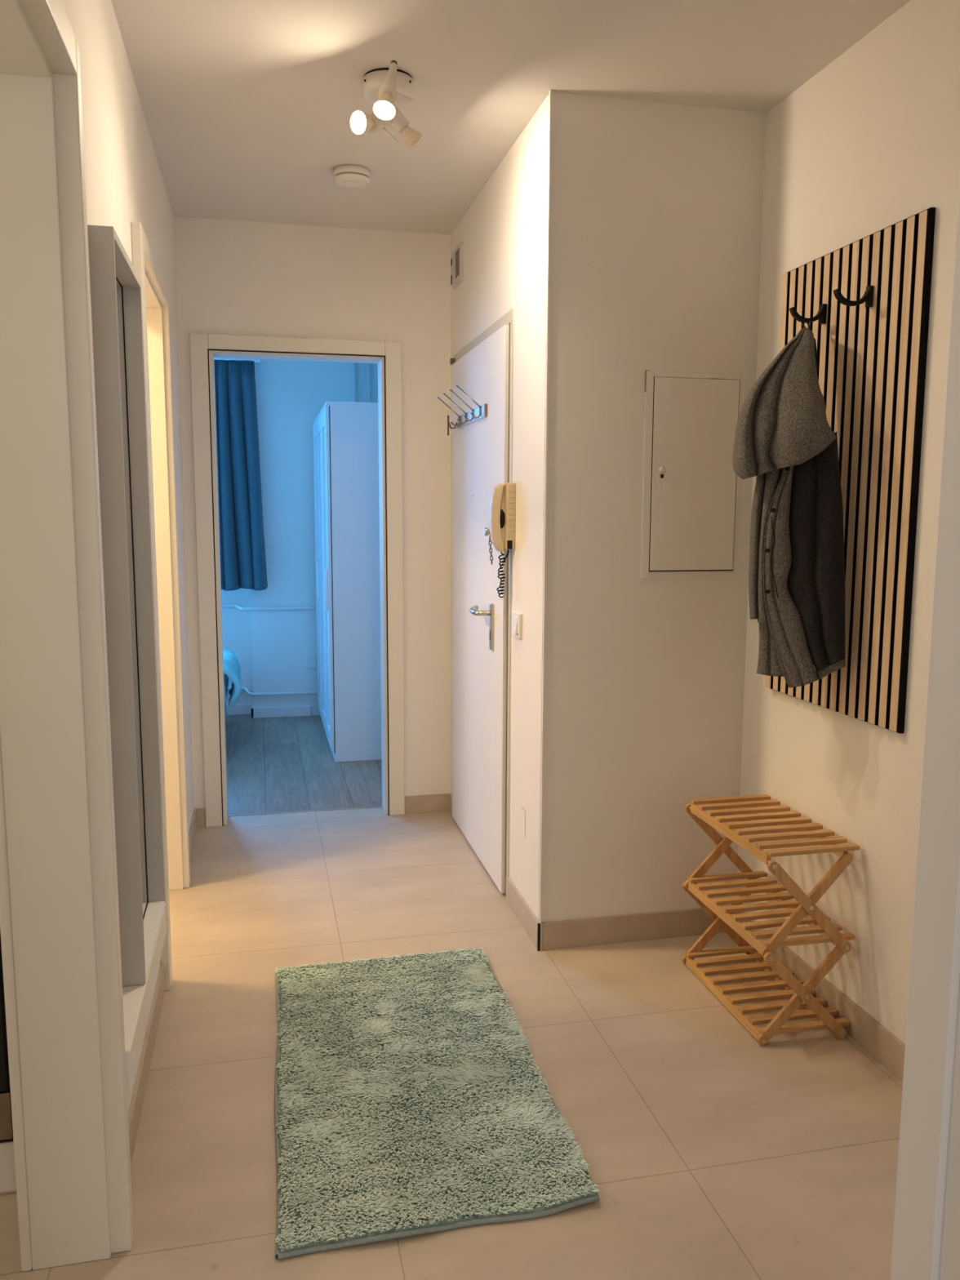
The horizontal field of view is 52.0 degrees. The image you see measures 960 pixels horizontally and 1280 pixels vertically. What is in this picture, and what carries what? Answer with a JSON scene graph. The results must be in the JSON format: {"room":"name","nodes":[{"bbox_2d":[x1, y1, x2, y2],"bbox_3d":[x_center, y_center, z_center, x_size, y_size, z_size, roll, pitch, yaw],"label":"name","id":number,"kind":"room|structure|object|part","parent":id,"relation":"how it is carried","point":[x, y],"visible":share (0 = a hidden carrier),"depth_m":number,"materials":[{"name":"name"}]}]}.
{"room":"apartment entrance hallway","nodes":[
{"label":"apartment entrance hallway","id":0,"kind":"room"},
{"bbox_2d":[61,0,194,1112],"bbox_3d":[-0.873,-0.211,2.302,0.112,2.442,3.650,-1,8,-13],"label":"wall","id":1,"kind":"structure","parent":0,"point":[125,184],"depth_m":2.35,"materials":[{"name":"paint"}]},
{"bbox_2d":[0,0,133,1271],"bbox_3d":[-0.613,0.141,1.193,0.181,2.032,0.980,-1,8,-13],"label":"door","id":2,"kind":"structure","parent":1,"relation":"in","point":[60,930],"depth_m":1.60,"materials":[{"name":"beige paint"}]},
{"bbox_3d":[-0.693,0.143,1.175,0.018,2.032,0.980,-1,8,-13],"label":"casing","id":3,"kind":"part","parent":2,"relation":"part of","materials":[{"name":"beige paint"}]},
{"bbox_2d":[87,224,164,986],"bbox_3d":[-0.744,-0.057,2.103,0.046,1.466,0.440,-1,8,-13],"label":"wall mirror","id":4,"kind":"object","parent":1,"relation":"attached to","point":[116,302],"visible":0.94,"depth_m":1.97,"materials":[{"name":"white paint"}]},
{"bbox_3d":[-0.742,-0.776,2.010,0.046,0.018,0.424,-1,8,-13],"label":"frame","id":5,"kind":"part","parent":4,"relation":"part of","materials":[{"name":"white wood"}]},
{"bbox_3d":[-0.791,-0.085,2.312,0.046,1.466,0.008,-1,8,-13],"label":"frame","id":6,"kind":"part","parent":4,"relation":"part of","materials":[{"name":"white wood"}]},
{"bbox_3d":[-0.747,0.667,2.198,0.044,0.004,0.424,-1,8,-13],"label":"frame sill","id":7,"kind":"part","parent":4,"relation":"part of","materials":[{"name":"white paint"}]},
{"bbox_2d":[122,902,166,1091],"bbox_3d":[-0.719,0.725,2.081,0.046,0.078,0.692,-1,8,-13],"label":"wall ledge","id":8,"kind":"object","parent":1,"relation":"attached to","point":[137,999],"visible":0.51,"depth_m":1.92,"materials":[{"name":"paint"}]},
{"bbox_2d":[130,221,190,990],"bbox_3d":[-1.020,-0.091,2.964,0.166,2.032,0.825,-1,8,-13],"label":"door","id":9,"kind":"structure","parent":1,"relation":"in","point":[155,295],"depth_m":3.26,"materials":[{"name":"beige paint"}]},
{"bbox_2d":[128,808,196,1165],"bbox_3d":[-0.927,0.895,2.950,0.009,0.080,2.418,-1,8,-13],"label":"baseboard","id":10,"kind":"structure","parent":1,"relation":"attached to","point":[140,1083],"depth_m":2.30,"materials":[{"name":"beige tile"}]},
{"bbox_2d":[221,359,377,715],"bbox_3d":[-1.789,-0.727,6.239,3.250,2.442,0.360,-1,8,-13],"label":"wall","id":11,"kind":"structure","parent":0,"point":[271,648],"depth_m":6.20,"materials":[{"name":"paint"}]},
{"bbox_2d":[213,357,260,363],"bbox_3d":[-2.141,-1.680,5.839,1.635,0.018,0.260,-1,8,-13],"label":"rail","id":12,"kind":"object","parent":11,"relation":"attached to","point":[256,361],"visible":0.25,"depth_m":5.87,"materials":[{"name":"white metal"}]},
{"bbox_2d":[213,359,267,591],"bbox_3d":[-1.559,-0.988,5.953,0.505,1.375,0.150,-1,8,-13],"label":"curtain","id":13,"kind":"object","parent":12,"relation":"hanging from","point":[242,537],"visible":0.56,"depth_m":5.94,"materials":[{"name":"fabric"}]},
{"bbox_2d":[226,703,311,718],"bbox_3d":[-1.400,0.456,6.355,0.600,0.066,0.145,-1,8,-13],"label":"baseboard","id":14,"kind":"structure","parent":11,"relation":"attached to","point":[248,708],"depth_m":6.33,"materials":[{"name":"white paint"}]},
{"bbox_2d":[222,604,315,610],"bbox_3d":[-1.566,-0.204,6.218,2.250,0.031,0.151,-1,8,-13],"label":"pipe","id":15,"kind":"object","parent":11,"relation":"attached to","point":[236,606],"visible":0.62,"depth_m":6.22,"materials":[{"name":"white metal"}]},
{"bbox_2d":[226,686,317,696],"bbox_3d":[-1.567,0.331,6.284,2.250,0.039,0.160,-1,8,-13],"label":"pipe","id":16,"kind":"object","parent":11,"relation":"attached to","point":[246,689],"visible":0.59,"depth_m":6.28,"materials":[{"name":"white metal"}]},
{"bbox_2d":[306,654,316,668],"bbox_3d":[-1.078,0.139,6.322,0.060,0.090,0.010,-1,8,-13],"label":"wall socket","id":17,"kind":"object","parent":11,"relation":"attached to","point":[312,659],"visible":1,"depth_m":6.32,"materials":[{"name":"white plastic"}]},
{"bbox_2d":[351,362,356,402],"bbox_3d":[-0.787,-0.726,6.257,0.026,2.439,0.026,-1,8,-13],"label":"pipe","id":18,"kind":"object","parent":11,"relation":"attached to","point":[353,364],"visible":0.02,"depth_m":6.13,"materials":[{"name":"white metal"}]},
{"bbox_2d":[366,363,371,402],"bbox_3d":[-0.700,-0.728,6.276,0.026,2.439,0.026,-1,8,-13],"label":"pipe","id":19,"kind":"object","parent":11,"relation":"attached to","point":[368,365],"visible":0.02,"depth_m":6.15,"materials":[{"name":"white metal"}]},
{"bbox_2d":[173,216,450,808],"bbox_3d":[-0.574,-0.452,4.164,1.292,2.442,0.118,-1,8,-13],"label":"wall","id":20,"kind":"structure","parent":0,"point":[233,277],"depth_m":4.02,"materials":[{"name":"paint"}]},
{"bbox_2d":[189,333,404,826],"bbox_3d":[-0.750,-0.230,4.146,0.838,2.004,0.144,-1,8,-13],"label":"door frame","id":21,"kind":"structure","parent":20,"relation":"in","point":[204,348],"depth_m":4.06,"materials":[{"name":"beige paint"}]},
{"bbox_2d":[227,805,382,816],"bbox_3d":[-0.765,0.759,4.337,0.714,0.014,0.010,-1,8,-13],"label":"trim","id":22,"kind":"structure","parent":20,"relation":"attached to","point":[375,806],"depth_m":4.33,"materials":[{"name":"metal"}]},
{"bbox_2d":[195,793,448,826],"bbox_3d":[-0.661,0.731,4.233,1.092,0.078,0.010,-1,8,-13],"label":"baseboard","id":23,"kind":"structure","parent":20,"relation":"attached to","point":[429,802],"depth_m":4.32,"materials":[{"name":"beige tile"}]},
{"bbox_2d":[0,714,902,1279],"bbox_3d":[-0.452,1.100,2.161,5.200,0.122,9.300,-1,8,-13],"label":"floor","id":24,"kind":"structure","parent":0,"point":[711,1151],"depth_m":2.28,"materials":[{"name":"beige tile"}]},
{"bbox_2d":[0,932,16,1194],"bbox_3d":[-1.217,-0.002,2.008,0.695,2.100,0.643,-1,8,-13],"label":"tall cabinet","id":25,"kind":"object","parent":24,"relation":"on","point":[7,1170],"visible":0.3,"depth_m":1.87,"materials":[{"name":"white paint"}]},
{"bbox_2d":[0,932,13,1142],"bbox_3d":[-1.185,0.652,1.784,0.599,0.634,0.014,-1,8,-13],"label":"oven","id":26,"kind":"object","parent":25,"relation":"in","point":[6,1117],"depth_m":1.86,"materials":[{"name":"black glass"}]},
{"bbox_2d":[222,649,241,720],"bbox_3d":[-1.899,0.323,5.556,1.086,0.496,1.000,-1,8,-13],"label":"bed","id":27,"kind":"object","parent":24,"relation":"on","point":[232,668],"visible":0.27,"depth_m":5.49,"materials":[{"name":"fabric"}]},
{"bbox_3d":[-1.941,0.281,5.541,1.000,0.098,1.000,-1,8,-13],"label":"mattress","id":28,"kind":"part","parent":27,"relation":"part of","materials":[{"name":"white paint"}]},
{"bbox_2d":[312,401,381,762],"bbox_3d":[-0.644,-0.359,5.692,0.572,1.858,1.192,-1,8,-13],"label":"wardrobe","id":29,"kind":"object","parent":24,"relation":"on","point":[346,433],"visible":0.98,"depth_m":5.11,"materials":[{"name":"white paint"}]},
{"bbox_3d":[-0.986,-0.420,6.017,0.017,1.778,0.385,-1,8,-13],"label":"door","id":30,"kind":"part","parent":29,"relation":"part of","materials":[{"name":"white paint"}]},
{"bbox_3d":[-0.967,-0.359,5.864,0.016,0.215,0.025,-1,8,-13],"label":"handle","id":31,"kind":"part","parent":29,"relation":"part of","materials":[{"name":"white paint"}]},
{"bbox_3d":[-0.952,-0.350,5.796,0.016,0.215,0.025,-1,8,-13],"label":"handle","id":32,"kind":"part","parent":29,"relation":"part of","materials":[{"name":"white paint"}]},
{"bbox_3d":[-0.901,-0.371,5.639,0.017,1.778,0.385,-1,8,-13],"label":"door","id":33,"kind":"part","parent":29,"relation":"part of","materials":[{"name":"white paint"}]},
{"bbox_3d":[-0.797,-0.260,5.109,0.016,0.215,0.025,-1,8,-13],"label":"handle","id":34,"kind":"part","parent":29,"relation":"part of","materials":[{"name":"white paint"}]},
{"bbox_3d":[-0.816,-0.322,5.262,0.017,1.778,0.385,-1,8,-13],"label":"door","id":35,"kind":"part","parent":29,"relation":"part of","materials":[{"name":"white paint"}]},
{"bbox_2d":[274,946,600,1260],"bbox_3d":[-0.175,0.999,2.346,0.635,0.035,1.148,-1,8,-13],"label":"shaggy rug","id":36,"kind":"object","parent":24,"relation":"on","point":[411,1098],"visible":1,"depth_m":2.15,"materials":[{"name":"green carpet"}]},
{"bbox_2d":[681,794,860,1044],"bbox_3d":[0.764,0.727,2.654,0.251,0.496,0.492,-1,8,-13],"label":"shoe rack","id":37,"kind":"object","parent":24,"relation":"on","point":[802,910],"visible":1,"depth_m":2.59,"materials":[{"name":"brown wood"}]},
{"bbox_3d":[0.703,0.821,2.898,0.234,0.246,0.011,-1,8,-13],"label":"leg","id":38,"kind":"part","parent":37,"relation":"part of","materials":[{"name":"brown wood"}]},
{"bbox_3d":[0.704,0.593,2.869,0.234,0.250,0.011,-1,8,-13],"label":"leg","id":39,"kind":"part","parent":37,"relation":"part of","materials":[{"name":"brown wood"}]},
{"bbox_3d":[0.706,0.823,2.885,0.234,0.246,0.011,-1,8,-13],"label":"leg","id":40,"kind":"part","parent":37,"relation":"part of","materials":[{"name":"brown wood"}]},
{"bbox_3d":[0.707,0.595,2.855,0.234,0.250,0.011,-1,8,-13],"label":"leg","id":41,"kind":"part","parent":37,"relation":"part of","materials":[{"name":"brown wood"}]},
{"bbox_3d":[0.754,0.961,2.682,0.220,0.024,0.464,-1,8,-13],"label":"shelf rail","id":42,"kind":"part","parent":37,"relation":"part of","materials":[{"name":"brown wood"}]},
{"bbox_3d":[0.755,0.734,2.653,0.220,0.024,0.464,-1,8,-13],"label":"shelf rail","id":43,"kind":"part","parent":37,"relation":"part of","materials":[{"name":"brown wood"}]},
{"bbox_3d":[0.756,0.504,2.623,0.220,0.024,0.464,-1,8,-13],"label":"shelf rail","id":44,"kind":"part","parent":37,"relation":"part of","materials":[{"name":"brown wood"}]},
{"bbox_3d":[0.804,0.880,2.451,0.234,0.246,0.011,-1,8,-13],"label":"leg","id":45,"kind":"part","parent":37,"relation":"part of","materials":[{"name":"brown wood"}]},
{"bbox_3d":[0.807,0.882,2.438,0.234,0.246,0.011,-1,8,-13],"label":"leg","id":46,"kind":"part","parent":37,"relation":"part of","materials":[{"name":"brown wood"}]},
{"bbox_3d":[0.804,0.652,2.421,0.234,0.250,0.011,-1,8,-13],"label":"leg","id":47,"kind":"part","parent":37,"relation":"part of","materials":[{"name":"brown wood"}]},
{"bbox_3d":[0.808,0.653,2.408,0.234,0.250,0.011,-1,8,-13],"label":"leg","id":48,"kind":"part","parent":37,"relation":"part of","materials":[{"name":"brown wood"}]},
{"bbox_2d":[450,120,530,897],"bbox_3d":[0.106,-0.380,3.631,0.200,2.442,1.227,-1,8,-13],"label":"wall","id":49,"kind":"structure","parent":0,"point":[494,232],"depth_m":3.19,"materials":[{"name":"paint"}]},
{"bbox_2d":[450,241,463,288],"bbox_3d":[-0.092,-1.483,3.906,0.013,0.146,0.203,-1,8,-13],"label":"door chime","id":50,"kind":"object","parent":49,"relation":"attached to","point":[457,258],"visible":1,"depth_m":3.87,"materials":[{"name":"plastic"}]},
{"bbox_2d":[437,308,513,893],"bbox_3d":[-0.028,-0.138,3.680,0.172,1.948,0.960,-1,8,-13],"label":"door","id":51,"kind":"structure","parent":49,"relation":"in","point":[483,369],"depth_m":3.56,"materials":[{"name":"white paint"}]},
{"bbox_3d":[-0.077,-0.848,3.638,0.093,0.142,0.518,-1,8,-13],"label":"door hook rail","id":52,"kind":"part","parent":51,"relation":"part of","materials":[{"name":"silver metal"}]},
{"bbox_3d":[-0.035,-0.827,3.648,0.006,0.042,0.485,-1,8,-13],"label":"rail","id":53,"kind":"part","parent":51,"relation":"part of","materials":[{"name":"metal"}]},
{"bbox_3d":[-0.004,-0.103,3.448,0.056,0.027,0.140,-1,8,-13],"label":"handle","id":54,"kind":"part","parent":51,"relation":"part of","materials":[{"name":"metal"}]},
{"bbox_3d":[0.019,-0.795,3.408,0.008,0.043,0.016,-1,8,-13],"label":"rail","id":55,"kind":"part","parent":51,"relation":"part of","materials":[{"name":"silver metal"}]},
{"bbox_3d":[0.035,-0.364,3.307,0.043,0.029,0.029,-1,8,-13],"label":"lock knob","id":56,"kind":"part","parent":51,"relation":"part of","materials":[{"name":"metal"}]},
{"bbox_2d":[488,534,493,564],"bbox_3d":[0.034,-0.306,3.291,0.015,0.108,0.043,-1,8,-13],"label":"chain","id":57,"kind":"object","parent":51,"relation":"hanging from","point":[490,540],"visible":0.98,"depth_m":3.28,"materials":[{"name":"metal"}]},
{"bbox_3d":[0.040,-0.046,3.400,0.010,0.162,0.030,-1,8,-13],"label":"handle plate","id":58,"kind":"part","parent":51,"relation":"part of","materials":[{"name":"metal"}]},
{"bbox_2d":[448,792,540,950],"bbox_3d":[0.022,0.804,3.659,0.010,0.085,1.437,-1,8,-13],"label":"baseboard","id":59,"kind":"structure","parent":49,"relation":"attached to","point":[522,910],"depth_m":3.15,"materials":[{"name":"beige tile"}]},
{"bbox_2d":[488,482,515,597],"bbox_3d":[0.068,-0.320,3.174,0.076,0.368,0.076,-1,8,-13],"label":"phone","id":60,"kind":"object","parent":49,"relation":"attached to","point":[502,500],"visible":1,"depth_m":3.14,"materials":[{"name":"beige plastic"}]},
{"bbox_3d":[0.075,-0.217,3.192,0.043,0.159,0.027,-1,8,-13],"label":"coiled cord","id":61,"kind":"part","parent":60,"relation":"part of","materials":[{"name":"black plastic"}]},
{"bbox_2d":[511,610,521,639],"bbox_3d":[0.113,-0.048,3.133,0.018,0.080,0.094,-1,8,-13],"label":"light switch","id":62,"kind":"object","parent":49,"relation":"attached to","point":[516,616],"visible":1,"depth_m":3.11,"materials":[{"name":"white plastic"}]},
{"bbox_2d":[521,806,525,837],"bbox_3d":[0.138,0.580,3.132,0.001,0.087,0.045,-1,8,-13],"label":"trim","id":63,"kind":"structure","parent":49,"relation":"attached to","point":[522,806],"depth_m":3.11,"materials":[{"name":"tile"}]},
{"bbox_2d":[111,0,910,235],"bbox_3d":[-0.443,-1.440,1.830,5.200,0.120,9.300,-1,8,-13],"label":"ceiling","id":64,"kind":"structure","parent":0,"point":[248,106],"depth_m":2.56,"materials":[{"name":"paint"}]},
{"bbox_2d":[333,164,370,188],"bbox_3d":[-0.428,-1.546,3.287,0.122,0.044,0.122,-1,8,-13],"label":"smoke detector","id":65,"kind":"object","parent":64,"relation":"attached to","point":[353,176],"visible":1,"depth_m":3.25,"materials":[{"name":"white plastic"}]},
{"bbox_2d":[350,60,422,151],"bbox_3d":[-0.246,-1.374,2.523,0.164,0.187,0.337,2,8,14],"label":"ceiling spotlight","id":66,"kind":"object","parent":64,"relation":"attached to","point":[387,88],"visible":1,"depth_m":2.53,"materials":[{"name":"white plastic"}]},
{"bbox_3d":[-0.297,-1.321,2.526,0.056,0.056,0.060,5,9,34],"label":"bulb","id":67,"kind":"part","parent":66,"relation":"part of","materials":[{"name":"white glass"}]},
{"bbox_3d":[-0.232,-1.300,2.383,0.056,0.066,0.061,-1,8,-13],"label":"bulb","id":68,"kind":"part","parent":66,"relation":"part of","materials":[{"name":"white glass"}]},
{"bbox_3d":[-0.242,-1.399,2.599,0.024,0.066,0.024,-1,8,-13],"label":"stem","id":69,"kind":"part","parent":66,"relation":"part of","materials":[{"name":"white plastic"}]},
{"bbox_3d":[-0.236,-1.315,2.550,0.067,0.062,0.005,7,10,42],"label":"adjusting rod","id":70,"kind":"part","parent":66,"relation":"part of","materials":[{"name":"white plastic"}]},
{"bbox_3d":[-0.195,-1.367,2.468,0.063,0.008,0.007,-6,10,-41],"label":"adjusting rod","id":71,"kind":"part","parent":66,"relation":"part of","materials":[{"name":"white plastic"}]},
{"bbox_3d":[-0.186,-1.353,2.653,0.066,0.066,0.056,-1,8,-13],"label":"bulb","id":72,"kind":"part","parent":66,"relation":"part of","materials":[{"name":"white glass"}]},
{"bbox_2d":[523,92,766,923],"bbox_3d":[0.575,-0.298,3.010,0.841,2.442,0.200,-1,8,-13],"label":"wall","id":73,"kind":"structure","parent":0,"point":[657,206],"depth_m":2.86,"materials":[{"name":"paint"}]},
{"bbox_2d":[537,923,540,951],"bbox_3d":[0.177,0.895,2.963,0.007,0.086,0.004,-1,8,-13],"label":"trim","id":74,"kind":"structure","parent":73,"relation":"attached to","point":[539,924],"depth_m":2.96,"materials":[{"name":"black metal"}]},
{"bbox_2d":[540,923,542,951],"bbox_3d":[0.185,0.895,2.964,0.005,0.086,0.004,-1,8,-13],"label":"trim","id":75,"kind":"structure","parent":73,"relation":"attached to","point":[541,924],"depth_m":2.96,"materials":[{"name":"metal"}]},
{"bbox_2d":[538,89,554,924],"bbox_3d":[0.191,-0.317,2.811,0.014,2.356,0.012,-1,8,-13],"label":"trim","id":76,"kind":"structure","parent":73,"relation":"attached to","point":[551,94],"depth_m":2.80,"materials":[{"name":"paint"}]},
{"bbox_2d":[542,905,733,950],"bbox_3d":[0.498,0.886,3.039,0.637,0.085,0.010,-1,8,-13],"label":"baseboard","id":77,"kind":"structure","parent":73,"relation":"attached to","point":[571,933],"depth_m":3.02,"materials":[{"name":"beige tile"}]},
{"bbox_2d":[640,369,742,577],"bbox_3d":[0.622,-0.480,2.886,0.302,0.596,0.015,-1,8,-13],"label":"electrical panel","id":78,"kind":"object","parent":73,"relation":"attached to","point":[691,482],"visible":1,"depth_m":2.88,"materials":[{"name":"paint"}]},
{"bbox_2d":[736,0,959,1044],"bbox_3d":[1.139,-0.160,1.964,0.200,2.442,2.105,-1,8,-13],"label":"wall","id":79,"kind":"structure","parent":0,"point":[869,144],"depth_m":2.39,"materials":[{"name":"paint"}]},
{"bbox_2d":[733,911,905,1081],"bbox_3d":[1.013,1.000,2.176,0.011,0.086,1.915,-1,8,-13],"label":"baseboard","id":80,"kind":"structure","parent":79,"relation":"attached to","point":[877,1040],"depth_m":2.47,"materials":[{"name":"beige tile"}]},
{"bbox_2d":[765,207,935,733],"bbox_3d":[0.857,-0.395,2.474,0.118,1.157,0.603,-1,8,-13],"label":"panel","id":81,"kind":"object","parent":79,"relation":"attached to","point":[864,303],"visible":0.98,"depth_m":2.32,"materials":[{"name":"brown wood"}]},
{"bbox_2d":[732,322,845,688],"bbox_3d":[0.753,-0.337,2.416,0.252,0.923,0.258,-1,8,-13],"label":"coat","id":82,"kind":"object","parent":81,"relation":"hanging from","point":[784,438],"visible":1,"depth_m":2.38,"materials":[{"name":"fabric"}]},
{"bbox_2d":[732,327,835,479],"bbox_3d":[0.729,-0.584,2.386,0.210,0.384,0.247,0,7,-2],"label":"hood","id":83,"kind":"object","parent":82,"relation":"attached to","point":[783,430],"depth_m":2.36,"materials":[{"name":"grey fabric"}]},
{"bbox_3d":[0.816,-0.211,2.402,0.172,0.585,0.067,5,9,34],"label":"lining panel","id":84,"kind":"part","parent":82,"relation":"part of","materials":[{"name":"grey fabric"}]},
{"bbox_3d":[0.406,-0.014,0.823,1.734,2.442,0.180,-1,8,-13],"label":"wall","id":85,"kind":"structure","parent":0,"visible":0},
{"bbox_2d":[890,186,959,1279],"bbox_3d":[0.057,0.184,0.774,0.962,2.060,0.226,-1,8,-13],"label":"door","id":86,"kind":"structure","parent":85,"relation":"in","point":[926,1246],"depth_m":0.95,"materials":[{"name":"white paint"}]}
]}

